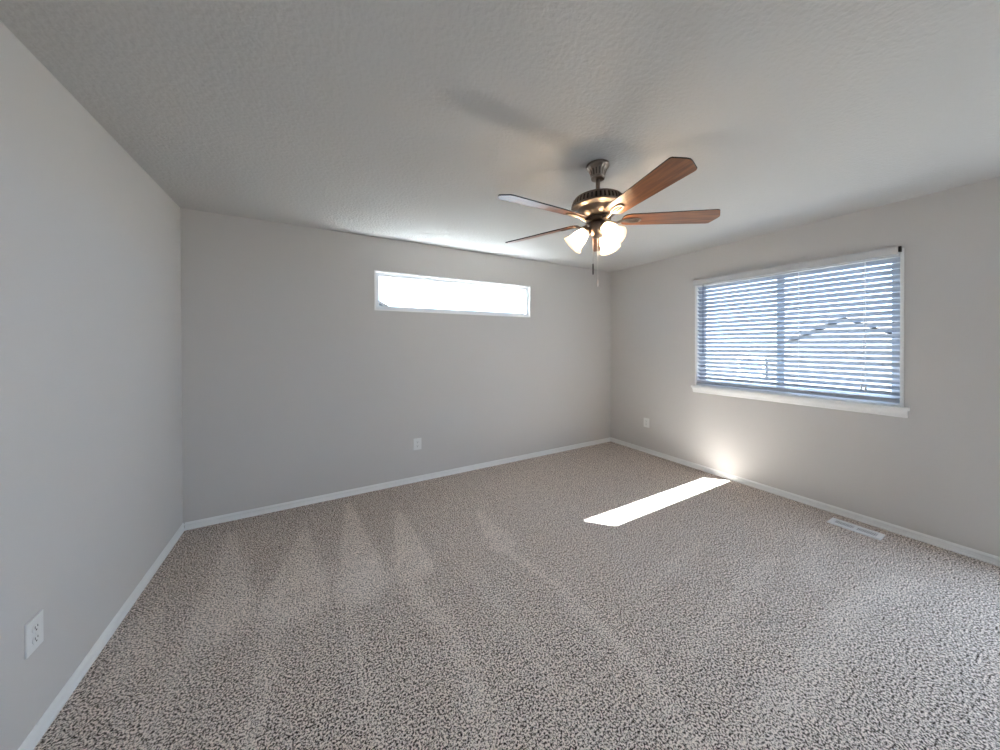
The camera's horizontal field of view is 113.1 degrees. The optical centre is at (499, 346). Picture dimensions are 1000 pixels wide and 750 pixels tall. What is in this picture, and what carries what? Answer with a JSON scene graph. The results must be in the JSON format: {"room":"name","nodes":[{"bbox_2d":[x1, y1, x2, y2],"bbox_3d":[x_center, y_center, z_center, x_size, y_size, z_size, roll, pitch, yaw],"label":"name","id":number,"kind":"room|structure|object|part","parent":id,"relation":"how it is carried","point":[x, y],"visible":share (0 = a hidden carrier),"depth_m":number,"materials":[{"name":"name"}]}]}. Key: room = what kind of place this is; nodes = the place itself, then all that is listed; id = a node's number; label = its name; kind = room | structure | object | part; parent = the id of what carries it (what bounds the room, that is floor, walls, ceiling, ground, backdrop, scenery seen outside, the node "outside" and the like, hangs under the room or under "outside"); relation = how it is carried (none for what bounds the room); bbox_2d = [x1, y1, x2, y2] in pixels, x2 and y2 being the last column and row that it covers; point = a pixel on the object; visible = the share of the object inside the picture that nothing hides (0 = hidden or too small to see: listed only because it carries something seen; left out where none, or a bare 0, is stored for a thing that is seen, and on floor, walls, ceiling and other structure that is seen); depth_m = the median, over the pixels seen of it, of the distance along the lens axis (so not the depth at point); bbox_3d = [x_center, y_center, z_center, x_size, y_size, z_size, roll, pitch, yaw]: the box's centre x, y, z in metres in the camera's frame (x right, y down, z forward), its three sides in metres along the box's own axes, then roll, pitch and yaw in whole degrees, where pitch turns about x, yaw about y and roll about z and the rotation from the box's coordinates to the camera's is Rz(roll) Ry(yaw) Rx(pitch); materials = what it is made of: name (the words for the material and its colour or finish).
{"room":"empty bedroom","nodes":[
{"label":"empty bedroom","id":0,"kind":"room"},
{"bbox_2d":[0,21,182,749],"bbox_3d":[-1.062,0.183,0.008,0.120,2.440,5.662,0,0,-30],"label":"wall","id":1,"kind":"structure","parent":0,"point":[91,480],"depth_m":1.36,"materials":[{"name":"grey paint"}]},
{"bbox_2d":[24,609,43,658],"bbox_3d":[-1.640,1.012,1.165,0.009,0.118,0.082,0,0,-30],"label":"wall outlet","id":2,"kind":"object","parent":1,"relation":"attached to","point":[33,629],"visible":1,"depth_m":1.16,"materials":[{"name":"white plastic"}]},
{"bbox_2d":[32,632,39,644],"bbox_3d":[-1.637,1.031,1.167,0.002,0.028,0.034,0,0,-30],"label":"receptacle","id":3,"kind":"object","parent":2,"relation":"attached to","point":[36,635],"depth_m":1.17,"materials":[{"name":"grey plastic"}]},
{"bbox_2d":[32,621,39,632],"bbox_3d":[-1.638,0.992,1.166,0.002,0.028,0.034,0,0,-30],"label":"receptacle","id":4,"kind":"object","parent":2,"relation":"attached to","point":[35,624],"depth_m":1.17,"materials":[{"name":"grey plastic"}]},
{"bbox_2d":[18,523,184,749],"bbox_3d":[-1.001,1.375,0.047,0.012,0.057,5.662,0,0,-30],"label":"baseboard","id":5,"kind":"structure","parent":1,"relation":"attached to","point":[55,707],"depth_m":1.45,"materials":[{"name":"white paint"}]},
{"bbox_2d":[180,208,610,528],"bbox_3d":[-0.435,0.163,3.689,4.846,2.440,0.120,0,0,-30],"label":"wall","id":6,"kind":"structure","parent":0,"point":[294,386],"depth_m":3.08,"materials":[{"name":"grey paint"}]},
{"bbox_2d":[185,437,610,530],"bbox_3d":[-0.398,1.354,3.638,4.582,0.057,0.012,0,0,-30],"label":"baseboard","id":7,"kind":"structure","parent":6,"relation":"attached to","point":[307,501],"depth_m":3.15,"materials":[{"name":"white paint"}]},
{"bbox_2d":[413,438,420,449],"bbox_3d":[-0.845,1.000,3.385,0.082,0.118,0.009,0,0,-30],"label":"wall outlet","id":8,"kind":"object","parent":6,"relation":"attached to","point":[417,441],"visible":1,"depth_m":3.38,"materials":[{"name":"white plastic"}]},
{"bbox_2d":[374,270,530,316],"bbox_3d":[-0.445,-0.546,3.680,1.824,0.387,0.121,0,0,-30],"label":"window","id":9,"kind":"structure","parent":6,"relation":"in","point":[526,290],"depth_m":3.57,"materials":[{"name":"white paint"}]},
{"bbox_2d":[0,0,999,271],"bbox_3d":[0.959,-1.109,1.220,4.846,0.120,5.782,0,0,-30],"label":"ceiling","id":10,"kind":"structure","parent":0,"point":[400,120],"depth_m":1.43,"materials":[{"name":"grey paint"}]},
{"bbox_2d":[498,157,719,286],"bbox_3d":[0.527,-0.698,1.888,1.245,0.707,1.284,0,0,-30],"label":"ceiling fan","id":11,"kind":"object","parent":10,"relation":"hanging from","point":[596,207],"visible":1,"depth_m":1.82,"materials":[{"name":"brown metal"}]},
{"bbox_3d":[0.225,-0.722,1.707,0.541,0.006,0.131,-1,15,-32],"label":"blade","id":12,"kind":"part","parent":11,"relation":"part of","materials":[{"name":"brown wood"}]},
{"bbox_3d":[0.260,-0.733,2.181,0.541,0.006,0.131,1,16,40],"label":"blade","id":13,"kind":"part","parent":11,"relation":"part of","materials":[{"name":"brown wood"}]},
{"bbox_3d":[0.469,-0.641,1.932,0.067,0.068,0.042,0,0,22],"label":"light bulb","id":14,"kind":"part","parent":11,"relation":"part of","materials":[{"name":"white glass"}]},
{"bbox_3d":[0.502,-0.674,1.930,0.060,0.055,0.062,0,0,-30],"label":"light arm","id":15,"kind":"part","parent":11,"relation":"part of","materials":[{"name":"white glass"}]},
{"bbox_3d":[0.702,-0.741,2.302,0.131,0.006,0.541,-15,-3,19],"label":"blade","id":16,"kind":"part","parent":11,"relation":"part of","materials":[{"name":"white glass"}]},
{"bbox_3d":[0.593,-0.674,1.858,0.065,0.055,0.057,0,0,-30],"label":"light arm","id":17,"kind":"part","parent":11,"relation":"part of","materials":[{"name":"white glass"}]},
{"bbox_3d":[0.639,-0.642,1.993,0.067,0.068,0.042,0,0,-30],"label":"light bulb","id":18,"kind":"part","parent":11,"relation":"part of","materials":[{"name":"white glass"}]},
{"bbox_3d":[0.604,-0.641,1.827,0.042,0.068,0.067,0,0,-30],"label":"light bulb","id":19,"kind":"part","parent":11,"relation":"part of","materials":[{"name":"white glass"}]},
{"bbox_3d":[0.665,-0.723,1.527,0.131,0.006,0.541,13,-2,-14],"label":"blade","id":20,"kind":"part","parent":11,"relation":"part of","materials":[{"name":"brown wood"}]},
{"bbox_3d":[0.972,-0.734,1.890,0.541,0.006,0.131,-1,-13,4],"label":"blade","id":21,"kind":"part","parent":11,"relation":"part of","materials":[{"name":"brown wood"}]},
{"bbox_2d":[34,442,999,749],"bbox_3d":[0.967,1.391,1.233,4.846,0.001,5.782,0,0,-30],"label":"floor","id":22,"kind":"structure","parent":0,"point":[608,595],"depth_m":1.64,"materials":[{"name":"carpet"}]},
{"bbox_2d":[827,517,885,540],"bbox_3d":[2.683,1.372,2.499,0.124,0.012,0.284,0,0,-30],"label":"floor vent","id":23,"kind":"object","parent":22,"relation":"in","point":[873,534],"visible":1,"depth_m":2.48,"materials":[{"name":"white metal"}]},
{"bbox_2d":[610,177,999,556],"bbox_3d":[2.430,0.154,3.428,0.120,2.440,3.162,0,0,-30],"label":"wall","id":24,"kind":"structure","parent":0,"point":[934,471],"depth_m":2.53,"materials":[{"name":"grey paint"}]},
{"bbox_2d":[644,418,648,427],"bbox_3d":[1.888,0.984,4.262,0.009,0.118,0.082,0,0,-30],"label":"wall outlet","id":25,"kind":"object","parent":24,"relation":"attached to","point":[646,420],"visible":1,"depth_m":4.26,"materials":[{"name":"white plastic"}]},
{"bbox_2d":[691,248,909,417],"bbox_3d":[2.602,-0.101,3.080,0.162,1.236,1.564,0,0,-30],"label":"window","id":26,"kind":"structure","parent":24,"relation":"in","point":[830,402],"depth_m":2.82,"materials":[{"name":"white paint"}]},
{"bbox_3d":[2.469,-0.136,3.396,0.018,1.078,0.734,0,0,-30],"label":"sash","id":27,"kind":"part","parent":26,"relation":"part of","materials":[{"name":"white plastic"}]},
{"bbox_2d":[693,246,901,402],"bbox_3d":[2.570,-0.161,3.067,0.087,1.149,1.498,0,0,-30],"label":"window blind","id":28,"kind":"object","parent":26,"relation":"attached to","point":[889,255],"visible":0.93,"depth_m":2.88,"materials":[{"name":"white plastic"}]},
{"bbox_3d":[2.587,0.398,3.073,0.052,0.032,1.464,0,0,-30],"label":"rail","id":29,"kind":"part","parent":28,"relation":"part of","materials":[{"name":"grey plastic"}]},
{"bbox_3d":[2.663,-0.139,2.937,0.053,1.050,0.002,0,0,-30],"label":"ladder cord","id":30,"kind":"part","parent":28,"relation":"part of","materials":[{"name":"white fabric"}]},
{"bbox_3d":[2.829,-0.185,2.571,0.003,0.975,0.026,0,0,-30],"label":"lift cord","id":31,"kind":"part","parent":28,"relation":"part of","materials":[{"name":"white fabric"}]},
{"bbox_3d":[2.552,0.451,3.053,0.042,0.024,1.564,0,0,-30],"label":"sill","id":32,"kind":"part","parent":26,"relation":"part of","materials":[{"name":"white paint"}]},
{"bbox_3d":[2.821,-0.134,2.819,0.018,1.078,0.746,0,0,-30],"label":"sash","id":33,"kind":"part","parent":26,"relation":"part of","materials":[{"name":"clear glass"}]},
{"bbox_2d":[610,437,999,566],"bbox_3d":[2.994,1.350,2.315,0.012,0.057,5.662,0,0,-30],"label":"baseboard","id":34,"kind":"structure","parent":24,"relation":"attached to","point":[976,554],"depth_m":2.69,"materials":[{"name":"white paint"}]},
{"label":"outside","id":35,"kind":"structure","parent":0,"visible":0},
{"label":"ground","id":36,"kind":"structure","parent":35,"visible":0},
{"bbox_2d":[707,312,891,394],"bbox_3d":[14.175,1.489,14.520,7.145,5.380,6.650,0,0,-30],"label":"neighbor house","id":37,"kind":"structure","parent":36,"relation":"on","point":[843,312],"depth_m":11.87,"materials":[{"name":"grey"}]},
{"bbox_3d":[10.775,0.867,14.169,0.080,0.850,1.000,0,0,-30],"label":"window trim","id":38,"kind":"part","parent":37,"relation":"part of","materials":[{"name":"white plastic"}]}
]}

